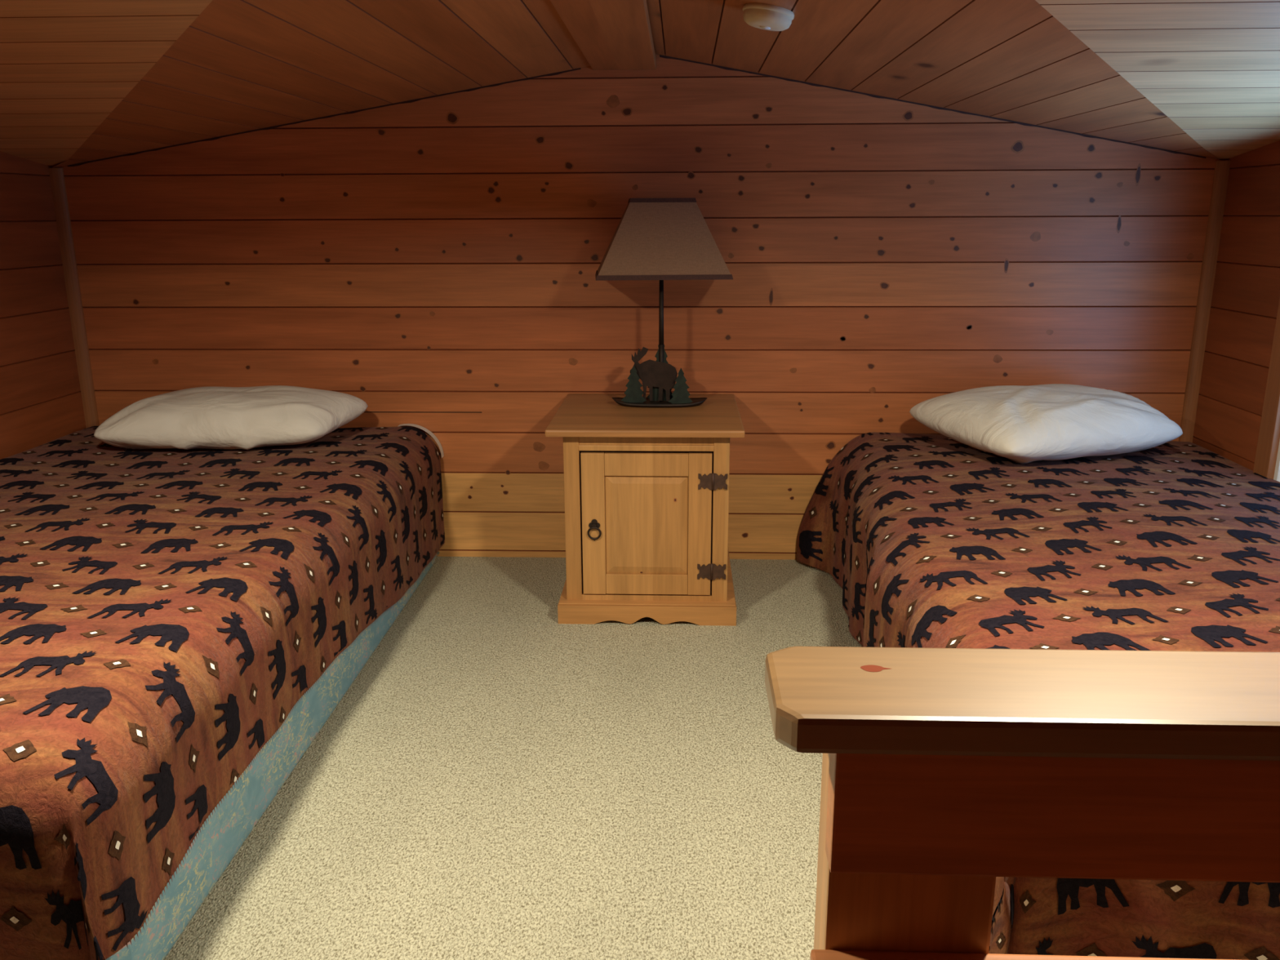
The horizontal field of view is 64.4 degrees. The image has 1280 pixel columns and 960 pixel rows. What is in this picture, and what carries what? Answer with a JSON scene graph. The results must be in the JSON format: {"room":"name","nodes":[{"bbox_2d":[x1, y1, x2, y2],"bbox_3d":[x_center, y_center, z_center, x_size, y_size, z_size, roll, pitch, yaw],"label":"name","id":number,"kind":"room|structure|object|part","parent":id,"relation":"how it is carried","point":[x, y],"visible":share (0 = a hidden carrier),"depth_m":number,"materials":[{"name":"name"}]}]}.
{"room":"cabin bedroom","nodes":[
{"label":"cabin bedroom","id":0,"kind":"room"},
{"bbox_2d":[0,151,86,459],"bbox_3d":[-2.156,-0.001,1.318,0.070,1.870,4.940,0,15,2],"label":"wall","id":1,"kind":"structure","parent":0,"point":[41,401],"depth_m":3.40,"materials":[{"name":"brown wood"}]},
{"bbox_2d":[164,556,862,959],"bbox_3d":[-0.095,0.674,2.475,4.165,0.080,2.860,0,15,2],"label":"floor","id":2,"kind":"structure","parent":0,"point":[499,779],"depth_m":2.23,"materials":[{"name":"carpet"}]},
{"bbox_2d":[105,423,444,959],"bbox_3d":[-1.392,0.332,2.636,1.262,0.504,2.331,0,15,2],"label":"mattress","id":3,"kind":"object","parent":2,"relation":"on","point":[217,842],"visible":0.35,"depth_m":2.07,"materials":[{"name":"teal fabric"}]},
{"bbox_2d":[0,426,444,959],"bbox_3d":[-1.370,0.337,2.589,1.324,0.493,2.341,0,15,2],"label":"blanket","id":4,"kind":"object","parent":3,"relation":"on","point":[164,612],"visible":0.87,"depth_m":2.05,"materials":[{"name":"orange fabric"}]},
{"bbox_2d":[93,385,368,449],"bbox_3d":[-1.351,-0.215,3.407,0.815,0.182,0.435,0,15,2],"label":"pillow","id":5,"kind":"object","parent":4,"relation":"on","point":[246,418],"visible":1,"depth_m":3.24,"materials":[{"name":"white fabric"}]},
{"bbox_2d":[545,393,745,626],"bbox_3d":[0.027,0.073,3.387,0.593,0.620,0.637,0,15,2],"label":"nightstand","id":6,"kind":"object","parent":2,"relation":"on","point":[646,489],"visible":1,"depth_m":3.12,"materials":[{"name":"brown wood"}]},
{"bbox_3d":[-0.140,0.135,3.113,0.035,0.028,0.008,0,15,2],"label":"handle","id":7,"kind":"part","parent":6,"relation":"part of","materials":[{"name":"metal"}]},
{"bbox_3d":[-0.140,0.165,3.118,0.043,0.047,0.010,0,15,2],"label":"ring pull","id":8,"kind":"part","parent":6,"relation":"part of","materials":[{"name":"metal"}]},
{"bbox_3d":[0.020,0.137,3.121,0.396,0.452,0.017,0,15,2],"label":"door","id":9,"kind":"part","parent":6,"relation":"part of","materials":[{"name":"brown wood"}]},
{"bbox_3d":[0.020,0.133,3.131,0.406,0.466,0.006,0,15,2],"label":"panel","id":10,"kind":"part","parent":6,"relation":"part of","materials":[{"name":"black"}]},
{"bbox_2d":[595,197,733,408],"bbox_3d":[0.070,-0.574,3.316,0.427,0.666,0.306,-1,15,-3],"label":"table lamp","id":11,"kind":"object","parent":6,"relation":"on","point":[661,239],"visible":1,"depth_m":3.16,"materials":[{"name":"fabric"}]},
{"bbox_3d":[0.069,-0.778,3.262,0.421,0.237,0.300,-1,15,-3],"label":"lamp shade","id":12,"kind":"part","parent":11,"relation":"part of","materials":[{"name":"beige fabric"}]},
{"bbox_2d":[764,646,1279,959],"bbox_3d":[0.979,0.585,1.058,1.703,0.800,0.162,0,15,2],"label":"loft railing","id":13,"kind":"object","parent":2,"relation":"on","point":[947,773],"visible":1,"depth_m":0.95,"materials":[{"name":"brown wood"}]},
{"bbox_3d":[0.273,0.597,1.100,0.166,0.762,0.075,0,15,2],"label":"post","id":14,"kind":"part","parent":13,"relation":"part of","materials":[{"name":"brown wood"}]},
{"bbox_3d":[1.000,0.542,0.994,1.657,0.116,0.041,0,15,2],"label":"rail","id":15,"kind":"part","parent":13,"relation":"part of","materials":[{"name":"brown wood"}]},
{"bbox_3d":[1.270,0.357,2.599,1.222,0.451,2.188,0,15,2],"label":"twin bed","id":16,"kind":"object","parent":2,"relation":"on","visible":0},
{"bbox_2d":[796,431,1279,959],"bbox_3d":[1.207,0.343,2.558,1.358,0.499,2.249,0,15,2],"label":"blanket","id":17,"kind":"object","parent":16,"relation":"on","point":[928,540],"visible":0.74,"depth_m":2.26,"materials":[{"name":"orange fabric"}]},
{"bbox_2d":[909,383,1182,464],"bbox_3d":[1.306,-0.198,3.297,0.688,0.209,0.536,-6,16,-19],"label":"pillow","id":18,"kind":"object","parent":17,"relation":"on","point":[1019,424],"visible":1,"depth_m":3.11,"materials":[{"name":"white fabric"}]},
{"bbox_2d":[52,52,1226,559],"bbox_3d":[-0.043,-0.677,3.567,4.165,2.020,0.081,0,15,2],"label":"wall","id":19,"kind":"structure","parent":0,"point":[433,262],"depth_m":3.51,"materials":[{"name":"brown wood"}]},
{"bbox_2d":[48,168,99,427],"bbox_3d":[-2.006,-0.395,3.670,0.038,1.400,0.022,0,15,2],"label":"trim","id":20,"kind":"structure","parent":19,"relation":"attached to","point":[57,181],"depth_m":3.60,"materials":[{"name":"brown wood"}]},
{"bbox_2d":[550,0,656,70],"bbox_3d":[-0.148,-0.758,1.010,0.208,0.037,4.828,0,15,2],"label":"beam","id":21,"kind":"structure","parent":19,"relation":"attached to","point":[611,34],"depth_m":2.64,"materials":[{"name":"brown wood"}]},
{"bbox_2d":[1178,160,1231,442],"bbox_3d":[1.919,-0.372,3.513,0.037,1.400,0.022,0,15,2],"label":"trim","id":22,"kind":"structure","parent":19,"relation":"attached to","point":[1221,172],"depth_m":3.44,"materials":[{"name":"brown wood"}]},
{"bbox_2d":[0,0,1279,168],"bbox_3d":[-0.145,-0.715,1.017,4.165,0.555,5.040,0,15,2],"label":"ceiling","id":23,"kind":"structure","parent":0,"point":[82,81],"depth_m":2.48,"materials":[{"name":"brown wood"}]},
{"bbox_2d":[742,3,794,31],"bbox_3d":[0.296,-1.068,2.344,0.119,0.054,0.120,0,15,2],"label":"smoke detector","id":24,"kind":"object","parent":23,"relation":"attached to","point":[759,15],"visible":1,"depth_m":2.31,"materials":[{"name":"beige plastic"}]},
{"bbox_2d":[1192,140,1279,471],"bbox_3d":[1.876,0.018,1.156,0.070,1.860,4.940,0,15,2],"label":"wall","id":25,"kind":"structure","parent":0,"point":[1246,295],"depth_m":3.25,"materials":[{"name":"brown wood"}]},
{"bbox_2d":[1253,297,1279,481],"bbox_3d":[1.917,-0.273,2.426,0.089,1.020,1.275,0,15,2],"label":"window","id":26,"kind":"structure","parent":25,"relation":"in","point":[1267,460],"depth_m":3.06,"materials":[{"name":"brown wood"}]},
{"bbox_3d":[1.928,-0.258,2.445,0.068,0.860,1.095,0,15,2],"label":"frame","id":27,"kind":"part","parent":26,"relation":"part of","materials":[{"name":"white paint"}]}
]}

